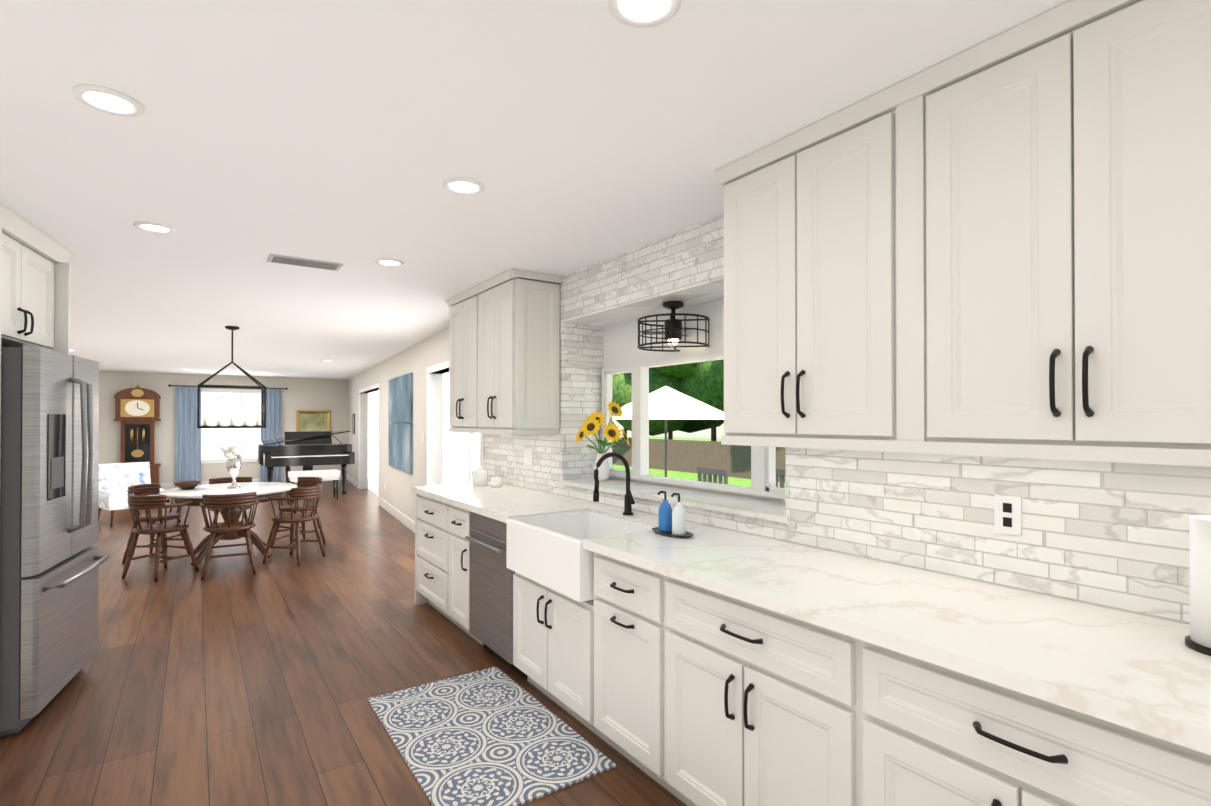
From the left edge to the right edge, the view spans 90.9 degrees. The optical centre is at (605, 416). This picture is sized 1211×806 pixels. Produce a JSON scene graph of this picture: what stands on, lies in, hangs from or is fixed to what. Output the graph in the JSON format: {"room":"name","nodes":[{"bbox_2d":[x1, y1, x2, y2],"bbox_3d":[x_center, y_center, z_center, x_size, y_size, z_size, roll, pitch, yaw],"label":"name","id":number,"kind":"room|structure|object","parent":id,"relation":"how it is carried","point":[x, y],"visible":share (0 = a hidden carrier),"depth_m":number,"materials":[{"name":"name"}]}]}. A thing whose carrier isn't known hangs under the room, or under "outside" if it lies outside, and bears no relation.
{"room":"dining room and kitchen","nodes":[
{"label":"dining room and kitchen","id":0,"kind":"room"},
{"bbox_2d":[0,203,63,351],"bbox_3d":[-3.250,-0.669,2.886,0.759,0.578,0.941,0,0,-35],"label":"upper cabinet","id":1,"kind":"object","parent":0,"relation":"attached to","point":[35,276],"depth_m":3.08,"materials":[{"name":"white wood"}]},
{"bbox_2d":[99,371,347,482],"bbox_3d":[-8.460,0.315,12.928,6.200,2.410,0.200,0,0,-35],"label":"wall","id":2,"kind":"structure","parent":0,"point":[313,394],"depth_m":12.71,"materials":[{"name":"grey paint"}]},
{"bbox_2d":[168,384,287,389],"bbox_3d":[-8.146,-0.629,12.954,2.200,0.050,0.124,0,0,-35],"label":"curtain rod","id":3,"kind":"object","parent":2,"relation":"attached to","point":[169,385],"visible":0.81,"depth_m":12.52,"materials":[{"name":"black metal"}]},
{"bbox_2d":[175,387,200,487],"bbox_3d":[-8.742,0.437,12.490,0.440,2.100,0.070,0,0,-35],"label":"panel","id":4,"kind":"object","parent":3,"relation":"hanging from","point":[187,449],"depth_m":12.49,"materials":[{"name":"blue fabric"}]},
{"bbox_2d":[261,389,280,481],"bbox_3d":[-7.491,0.443,13.353,0.400,2.100,0.070,0,0,-35],"label":"panel","id":5,"kind":"object","parent":3,"relation":"hanging from","point":[272,430],"depth_m":13.37,"materials":[{"name":"blue fabric"}]},
{"bbox_2d":[201,388,260,463],"bbox_3d":[-8.199,0.211,13.060,1.280,1.600,0.160,0,0,-35],"label":"window","id":6,"kind":"structure","parent":2,"relation":"in","point":[213,440],"depth_m":13.07,"materials":[{"name":"white glass"}]},
{"bbox_2d":[160,474,347,489],"bbox_3d":[-8.564,1.454,12.718,5.800,0.130,0.014,0,0,-35],"label":"baseboard","id":7,"kind":"structure","parent":2,"relation":"attached to","point":[164,486],"depth_m":12.73,"materials":[{"name":"white wood"}]},
{"bbox_2d":[296,410,330,431],"bbox_3d":[-6.811,0.227,13.918,0.720,0.744,0.040,0,0,-35],"label":"picture frame","id":8,"kind":"object","parent":2,"relation":"attached to","point":[313,420],"visible":0.59,"depth_m":13.91,"materials":[{"name":"gold metal"}]},
{"bbox_2d":[0,480,686,805],"bbox_3d":[-3.779,1.523,6.126,6.200,0.100,17.100,0,0,-35],"label":"floor","id":9,"kind":"structure","parent":0,"point":[231,681],"depth_m":3.29,"materials":[{"name":"brown wood"}]},
{"bbox_2d":[0,344,108,738],"bbox_3d":[-3.080,0.563,2.956,0.847,1.775,0.840,0,0,-26],"label":"fridge","id":10,"kind":"object","parent":9,"relation":"on","point":[51,560],"visible":1,"depth_m":2.80,"materials":[{"name":"silver metal"}]},
{"bbox_2d":[98,462,166,525],"bbox_3d":[-6.789,1.085,8.490,0.809,0.811,0.660,0,0,35],"label":"armchair","id":11,"kind":"object","parent":9,"relation":"on","point":[116,480],"visible":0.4,"depth_m":8.48,"materials":[{"name":"fabric"}]},
{"bbox_2d":[113,385,160,487],"bbox_3d":[-9.396,0.437,11.975,0.739,2.153,0.274,0,0,-35],"label":"grandfather clock","id":12,"kind":"object","parent":9,"relation":"on","point":[137,411],"visible":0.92,"depth_m":11.91,"materials":[{"name":"brown wood"}]},
{"bbox_2d":[122,483,188,563],"bbox_3d":[-4.633,1.094,6.166,0.559,0.764,0.566,0,0,-35],"label":"dining chair","id":13,"kind":"object","parent":9,"relation":"on","point":[145,489],"visible":0.54,"depth_m":6.17,"materials":[{"name":"brown wood"}]},
{"bbox_2d":[122,493,198,581],"bbox_3d":[-4.118,1.090,5.526,0.577,0.764,0.580,0,0,-35],"label":"dining chair","id":14,"kind":"object","parent":9,"relation":"on","point":[135,503],"visible":1,"depth_m":5.40,"materials":[{"name":"brown wood"}]},
{"bbox_2d":[159,482,296,566],"bbox_3d":[-3.905,1.108,6.224,1.220,0.718,1.220,0,0,-35],"label":"dining table","id":15,"kind":"object","parent":9,"relation":"on","point":[263,490],"visible":0.6,"depth_m":6.13,"materials":[{"name":"wood"}]},
{"bbox_2d":[173,481,200,489],"bbox_3d":[-4.286,0.709,6.110,0.240,0.075,0.240,0,0,-35],"label":"wooden bowl","id":16,"kind":"object","parent":15,"relation":"on","point":[184,485],"visible":1,"depth_m":6.05,"materials":[{"name":"brown wood"}]},
{"bbox_2d":[220,442,245,487],"bbox_3d":[-3.881,0.507,6.215,0.244,0.480,0.256,0,0,-35],"label":"vase","id":17,"kind":"object","parent":15,"relation":"on","point":[232,451],"visible":1,"depth_m":6.18,"materials":[{"name":"white ceramic"}]},
{"bbox_2d":[199,492,258,580],"bbox_3d":[-3.519,1.090,5.585,0.480,0.764,0.468,0,0,-35],"label":"dining chair","id":18,"kind":"object","parent":9,"relation":"on","point":[228,501],"visible":1,"depth_m":5.46,"materials":[{"name":"brown wood"}]},
{"bbox_2d":[209,477,251,523],"bbox_3d":[-4.310,1.099,6.856,0.479,0.764,0.463,0,0,-35],"label":"dining chair","id":19,"kind":"object","parent":9,"relation":"on","point":[227,480],"visible":0.19,"depth_m":6.93,"materials":[{"name":"brown wood"}]},
{"bbox_2d":[262,484,324,565],"bbox_3d":[-3.184,1.094,6.111,0.582,0.764,0.583,0,0,-35],"label":"dining chair","id":20,"kind":"object","parent":9,"relation":"on","point":[306,493],"visible":1,"depth_m":5.97,"materials":[{"name":"brown wood"}]},
{"bbox_2d":[271,477,325,549],"bbox_3d":[-3.525,1.099,6.847,0.539,0.764,0.548,0,0,-35],"label":"dining chair","id":21,"kind":"object","parent":9,"relation":"on","point":[308,481],"visible":0.56,"depth_m":6.87,"materials":[{"name":"brown wood"}]},
{"bbox_2d":[257,430,354,493],"bbox_3d":[-5.933,0.897,11.721,1.503,1.230,1.850,0,0,-35],"label":"grand piano","id":22,"kind":"object","parent":9,"relation":"on","point":[308,450],"visible":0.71,"depth_m":11.14,"materials":[{"name":"black wood"}]},
{"bbox_2d":[288,469,339,502],"bbox_3d":[-5.225,1.245,10.694,0.800,0.520,0.360,0,0,-35],"label":"piano bench","id":23,"kind":"object","parent":9,"relation":"on","point":[333,475],"visible":0.83,"depth_m":10.62,"materials":[{"name":"white fabric"}]},
{"bbox_2d":[415,493,442,613],"bbox_3d":[-1.012,1.024,4.521,0.640,0.876,0.730,0,0,-35],"label":"base cabinet","id":24,"kind":"object","parent":9,"relation":"on","point":[428,511],"depth_m":4.38,"materials":[{"name":"white wood"}]},
{"bbox_2d":[443,502,482,645],"bbox_3d":[-0.694,1.021,4.060,0.640,0.876,0.390,0,0,-35],"label":"base cabinet","id":25,"kind":"object","parent":9,"relation":"on","point":[456,520],"depth_m":3.92,"materials":[{"name":"white wood"}]},
{"bbox_2d":[368,667,615,805],"bbox_3d":[-0.585,1.443,2.748,0.705,0.010,1.190,0,0,-35],"label":"kitchen rug","id":26,"kind":"object","parent":9,"relation":"on","point":[494,736],"visible":1,"depth_m":2.63,"materials":[{"name":"fabric"}]},
{"bbox_2d":[465,511,526,680],"bbox_3d":[-0.445,1.019,3.630,0.676,0.872,0.594,0,0,-35],"label":"dishwasher","id":27,"kind":"object","parent":9,"relation":"on","point":[491,601],"visible":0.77,"depth_m":3.44,"materials":[{"name":"silver metal"}]},
{"bbox_2d":[513,572,590,729],"bbox_3d":[-0.019,1.142,3.079,0.640,0.620,0.790,0,0,-35],"label":"base cabinet","id":28,"kind":"object","parent":9,"relation":"on","point":[552,629],"depth_m":2.85,"materials":[{"name":"white wood"}]},
{"bbox_2d":[587,552,654,779],"bbox_3d":[0.338,1.010,2.561,0.640,0.876,0.470,0,0,-35],"label":"base cabinet","id":29,"kind":"object","parent":9,"relation":"on","point":[623,603],"depth_m":2.40,"materials":[{"name":"white wood"}]},
{"bbox_2d":[655,572,846,805],"bbox_3d":[0.693,1.007,2.046,0.640,0.876,0.780,0,0,-35],"label":"base cabinet","id":30,"kind":"object","parent":9,"relation":"on","point":[687,694],"depth_m":1.86,"materials":[{"name":"white wood"}]},
{"bbox_2d":[847,636,1210,805],"bbox_3d":[1.124,1.002,1.421,0.640,0.876,0.740,0,0,-35],"label":"base cabinet","id":31,"kind":"object","parent":9,"relation":"on","point":[920,732],"depth_m":1.30,"materials":[{"name":"white wood"}]},
{"bbox_2d":[411,482,1210,754],"bbox_3d":[0.255,0.551,2.659,0.676,0.040,5.240,0,0,-35],"label":"countertop","id":32,"kind":"structure","parent":31,"relation":"on","point":[1148,675],"depth_m":1.57,"materials":[{"name":"stone"}]},
{"bbox_2d":[472,467,487,485],"bbox_3d":[-0.989,0.471,4.692,0.120,0.147,0.118,0,0,-35],"label":"ceramic canister","id":33,"kind":"object","parent":32,"relation":"on","point":[479,476],"depth_m":4.64,"materials":[{"name":"white ceramic"}]},
{"bbox_2d":[487,476,502,486],"bbox_3d":[-0.840,0.507,4.600,0.088,0.075,0.088,0,-1,43],"label":"ceramic canister","id":34,"kind":"object","parent":32,"relation":"on","point":[495,481],"depth_m":4.56,"materials":[{"name":"white ceramic"}]},
{"bbox_2d":[507,511,657,601],"bbox_3d":[-0.103,0.676,3.024,0.526,0.260,0.732,0,0,-35],"label":"farmhouse sink","id":35,"kind":"object","parent":32,"relation":"in","point":[549,551],"visible":0.66,"depth_m":2.94,"materials":[{"name":"white ceramic"}]},
{"bbox_2d":[593,452,634,514],"bbox_3d":[0.054,0.363,3.176,0.256,0.341,0.101,0,0,-35],"label":"faucet","id":36,"kind":"object","parent":32,"relation":"on","point":[629,501],"visible":1,"depth_m":3.20,"materials":[{"name":"black metal"}]},
{"bbox_2d":[651,491,693,537],"bbox_3d":[0.299,0.434,2.684,0.124,0.193,0.250,0,0,-35],"label":"soap tray","id":37,"kind":"object","parent":32,"relation":"on","point":[672,523],"visible":1,"depth_m":2.64,"materials":[{"name":"grey"}]},
{"bbox_2d":[1185,515,1210,655],"bbox_3d":[1.385,0.348,1.319,0.150,0.347,0.150,0,0,-35],"label":"paper towel holder","id":38,"kind":"object","parent":32,"relation":"on","point":[1198,639],"visible":1,"depth_m":1.32,"materials":[{"name":"white paper"}]},
{"bbox_2d":[368,480,377,494],"bbox_3d":[-4.623,1.513,12.132,0.269,0.004,5.821,0,0,-29],"label":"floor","id":39,"kind":"structure","parent":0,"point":[372,487],"depth_m":12.67,"materials":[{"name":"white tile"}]},
{"bbox_2d":[348,326,448,521],"bbox_3d":[-3.633,0.294,9.930,0.160,2.410,10.846,0,0,-29],"label":"wall","id":40,"kind":"structure","parent":0,"point":[418,359],"depth_m":8.23,"materials":[{"name":"grey paint"}]},
{"bbox_2d":[352,414,354,433],"bbox_3d":[-5.613,0.168,13.277,0.024,0.450,0.340,0,0,-29],"label":"picture frame","id":41,"kind":"object","parent":40,"relation":"attached to","point":[353,423],"visible":1,"depth_m":13.22,"materials":[{"name":"black"}]},
{"bbox_2d":[368,390,378,484],"bbox_3d":[-4.501,0.350,12.237,0.020,2.370,5.871,0,0,-29],"label":"window","id":42,"kind":"structure","parent":40,"relation":"in","point":[373,437],"depth_m":13.70,"materials":[{"name":"white"}]},
{"bbox_2d":[388,423,412,473],"bbox_3d":[-2.922,0.427,8.457,0.053,0.645,1.657,0,0,-29],"label":"picture","id":43,"kind":"object","parent":40,"relation":"attached to","point":[400,436],"depth_m":8.25,"materials":[{"name":"blue"}]},
{"bbox_2d":[388,373,412,421],"bbox_3d":[-2.922,-0.239,8.462,0.053,0.645,1.657,0,0,-29],"label":"picture","id":44,"kind":"object","parent":40,"relation":"attached to","point":[400,398],"depth_m":8.26,"materials":[{"name":"blue"}]},
{"bbox_2d":[384,433,423,489],"bbox_3d":[-2.884,0.699,8.418,0.006,0.975,2.834,0,0,-29],"label":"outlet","id":45,"kind":"object","parent":40,"relation":"attached to","point":[423,442],"visible":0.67,"depth_m":7.23,"materials":[{"name":"white plastic"}]},
{"bbox_2d":[347,360,483,532],"bbox_3d":[-3.549,0.463,9.764,0.174,2.070,10.475,0,0,-29],"label":"trim","id":46,"kind":"structure","parent":40,"relation":"attached to","point":[406,521],"depth_m":7.02,"materials":[{"name":"white wood"}]},
{"bbox_2d":[443,372,479,483],"bbox_3d":[-1.622,0.321,6.634,0.070,2.350,4.189,0,0,-29],"label":"window","id":47,"kind":"structure","parent":40,"relation":"in","point":[461,457],"depth_m":6.80,"materials":[{"name":"white"}]},
{"bbox_2d":[0,0,1069,379],"bbox_3d":[-3.779,-0.987,6.144,6.200,0.100,17.100,0,0,-35],"label":"ceiling","id":48,"kind":"structure","parent":0,"point":[352,136],"depth_m":2.07,"materials":[{"name":"white paint"}]},
{"bbox_2d":[72,85,143,116],"bbox_3d":[-1.518,-0.962,1.824,0.168,0.009,0.168,0,-1,-44],"label":"recessed light","id":49,"kind":"object","parent":48,"relation":"in","point":[103,99],"depth_m":1.82,"materials":[{"name":"white"}]},
{"bbox_2d":[134,222,175,233],"bbox_3d":[-2.283,-0.954,3.021,0.168,0.009,0.168,0,0,28],"label":"recessed light","id":50,"kind":"object","parent":48,"relation":"in","point":[146,226],"depth_m":3.02,"materials":[{"name":"white glass"}]},
{"bbox_2d":[197,326,265,427],"bbox_3d":[-3.905,-0.407,6.235,0.602,1.060,0.282,0,0,-35],"label":"chandelier","id":51,"kind":"object","parent":48,"relation":"hanging from","point":[205,409],"visible":1,"depth_m":6.22,"materials":[{"name":"black metal"}]},
{"bbox_2d":[267,254,342,270],"bbox_3d":[-1.858,-0.949,3.691,0.400,0.009,0.180,0,0,-35],"label":"ceiling vent","id":52,"kind":"object","parent":48,"relation":"in","point":[289,260],"visible":1,"depth_m":3.67,"materials":[{"name":"grey metal"}]},
{"bbox_2d":[375,258,403,266],"bbox_3d":[-1.333,-0.949,3.688,0.168,0.009,0.168,0,0,-8],"label":"recessed light","id":53,"kind":"object","parent":48,"relation":"in","point":[384,262],"depth_m":3.69,"materials":[{"name":"white glass"}]},
{"bbox_2d":[443,177,484,194],"bbox_3d":[-0.591,-0.957,2.487,0.168,0.009,0.168,0,0,28],"label":"recessed light","id":54,"kind":"object","parent":48,"relation":"in","point":[463,186],"depth_m":2.48,"materials":[{"name":"white glass"}]},
{"bbox_2d":[608,0,680,27],"bbox_3d":[0.092,-0.965,1.391,0.168,0.009,0.168,0,-1,-44],"label":"recessed light","id":55,"kind":"object","parent":48,"relation":"in","point":[642,13],"depth_m":1.42,"materials":[{"name":"white"}]},
{"bbox_2d":[484,214,1210,624],"bbox_3d":[0.866,0.244,2.717,0.390,2.410,6.200,0,0,-35],"label":"wall","id":56,"kind":"structure","parent":0,"point":[1110,534],"depth_m":2.13,"materials":[{"name":"tile"}]},
{"bbox_2d":[445,288,472,431],"bbox_3d":[-0.973,-0.426,4.734,0.346,1.037,0.600,0,0,-35],"label":"upper cabinet","id":57,"kind":"object","parent":56,"relation":"attached to","point":[461,305],"depth_m":4.64,"materials":[{"name":"white wood"}]},
{"bbox_2d":[473,268,562,431],"bbox_3d":[-0.627,-0.430,4.233,0.346,1.037,0.618,0,0,-35],"label":"upper cabinet","id":58,"kind":"object","parent":56,"relation":"attached to","point":[504,353],"depth_m":4.03,"materials":[{"name":"white wood"}]},
{"bbox_2d":[525,448,532,464],"bbox_3d":[-0.576,0.301,4.456,0.009,0.116,0.120,0,0,-35],"label":"switch plate","id":59,"kind":"object","parent":56,"relation":"attached to","point":[528,456],"visible":1,"depth_m":4.44,"materials":[{"name":"white plastic"}]},
{"bbox_2d":[637,301,709,351],"bbox_3d":[0.387,-0.519,3.400,0.412,0.255,0.412,0,0,-35],"label":"ceiling light","id":60,"kind":"object","parent":56,"relation":"hanging from","point":[673,330],"visible":0.94,"depth_m":3.36,"materials":[{"name":"black metal"}]},
{"bbox_2d":[559,478,790,523],"bbox_3d":[0.372,0.441,3.365,0.363,0.025,1.890,0,0,-35],"label":"sill","id":61,"kind":"structure","parent":56,"relation":"attached to","point":[770,510],"depth_m":3.09,"materials":[{"name":"white stone"}]},
{"bbox_2d":[575,400,629,480],"bbox_3d":[-0.016,0.161,3.931,0.373,0.540,0.310,0,0,-35],"label":"sunflower vase","id":62,"kind":"object","parent":61,"relation":"on","point":[593,423],"visible":0.96,"depth_m":3.89,"materials":[{"name":"white"}]},
{"bbox_2d":[602,352,784,498],"bbox_3d":[0.515,0.032,3.491,0.070,0.755,1.810,0,0,-35],"label":"window","id":63,"kind":"structure","parent":56,"relation":"in","point":[763,470],"depth_m":3.85,"materials":[{"name":"white"}]},
{"bbox_2d":[715,84,914,443],"bbox_3d":[0.801,-0.444,2.161,0.346,1.037,0.710,0,0,-35],"label":"upper cabinet","id":64,"kind":"object","parent":56,"relation":"attached to","point":[819,221],"depth_m":1.97,"materials":[{"name":"white wood"}]},
{"bbox_2d":[994,495,1021,535],"bbox_3d":[1.235,0.303,1.829,0.008,0.116,0.072,0,0,-35],"label":"electrical outlet plate","id":65,"kind":"object","parent":56,"relation":"attached to","point":[1008,514],"visible":1,"depth_m":1.83,"materials":[{"name":"white plastic"}]},
{"bbox_2d":[915,0,1210,455],"bbox_3d":[1.249,-0.449,1.511,0.346,1.037,0.710,0,0,-35],"label":"upper cabinet","id":66,"kind":"object","parent":56,"relation":"attached to","point":[999,245],"depth_m":1.42,"materials":[{"name":"white wood"}]},
{"label":"outside","id":67,"kind":"structure","parent":0,"visible":0},
{"bbox_2d":[612,437,784,487],"bbox_3d":[18.273,4.266,55.129,87.050,0.100,150.000,0,0,-35],"label":"ground","id":68,"kind":"structure","parent":67,"point":[743,482],"depth_m":42.21,"materials":[{"name":"green plant"}]},
{"bbox_2d":[612,359,723,440],"bbox_3d":[11.075,-6.832,45.585,46.254,21.962,81.646,0,0,-35],"label":"trees","id":69,"kind":"object","parent":68,"relation":"on","point":[702,382],"visible":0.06,"depth_m":46.78,"materials":[{"name":"green plant"}]},
{"bbox_2d":[612,437,784,482],"bbox_3d":[4.749,2.966,45.817,0.100,2.370,130.000,0,0,-35],"label":"fence","id":70,"kind":"object","parent":68,"relation":"on","point":[689,456],"visible":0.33,"depth_m":43.07,"materials":[{"name":"brown wood"}]},
{"bbox_3d":[2.764,1.828,6.807,6.650,0.100,16.000,0,0,-35],"label":"patio slab","id":71,"kind":"object","parent":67,"visible":0},
{"bbox_2d":[612,385,723,476],"bbox_3d":[1.208,0.599,11.938,2.900,2.430,2.900,0,0,-35],"label":"patio umbrella","id":72,"kind":"object","parent":71,"relation":"on","point":[666,403],"visible":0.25,"depth_m":11.19,"materials":[{"name":"white fabric"}]},
{"bbox_2d":[697,467,728,484],"bbox_3d":[1.218,1.234,7.689,0.500,1.100,0.540,0,0,-35],"label":"patio chair","id":73,"kind":"object","parent":71,"relation":"on","point":[714,472],"depth_m":7.78,"materials":[{"name":"grey"}]},
{"bbox_2d":[776,469,784,487],"bbox_3d":[2.065,1.233,7.605,0.500,1.100,0.540,0,0,-35],"label":"patio chair","id":74,"kind":"object","parent":71,"relation":"on","point":[781,472],"depth_m":7.68,"materials":[{"name":"grey"}]}
]}

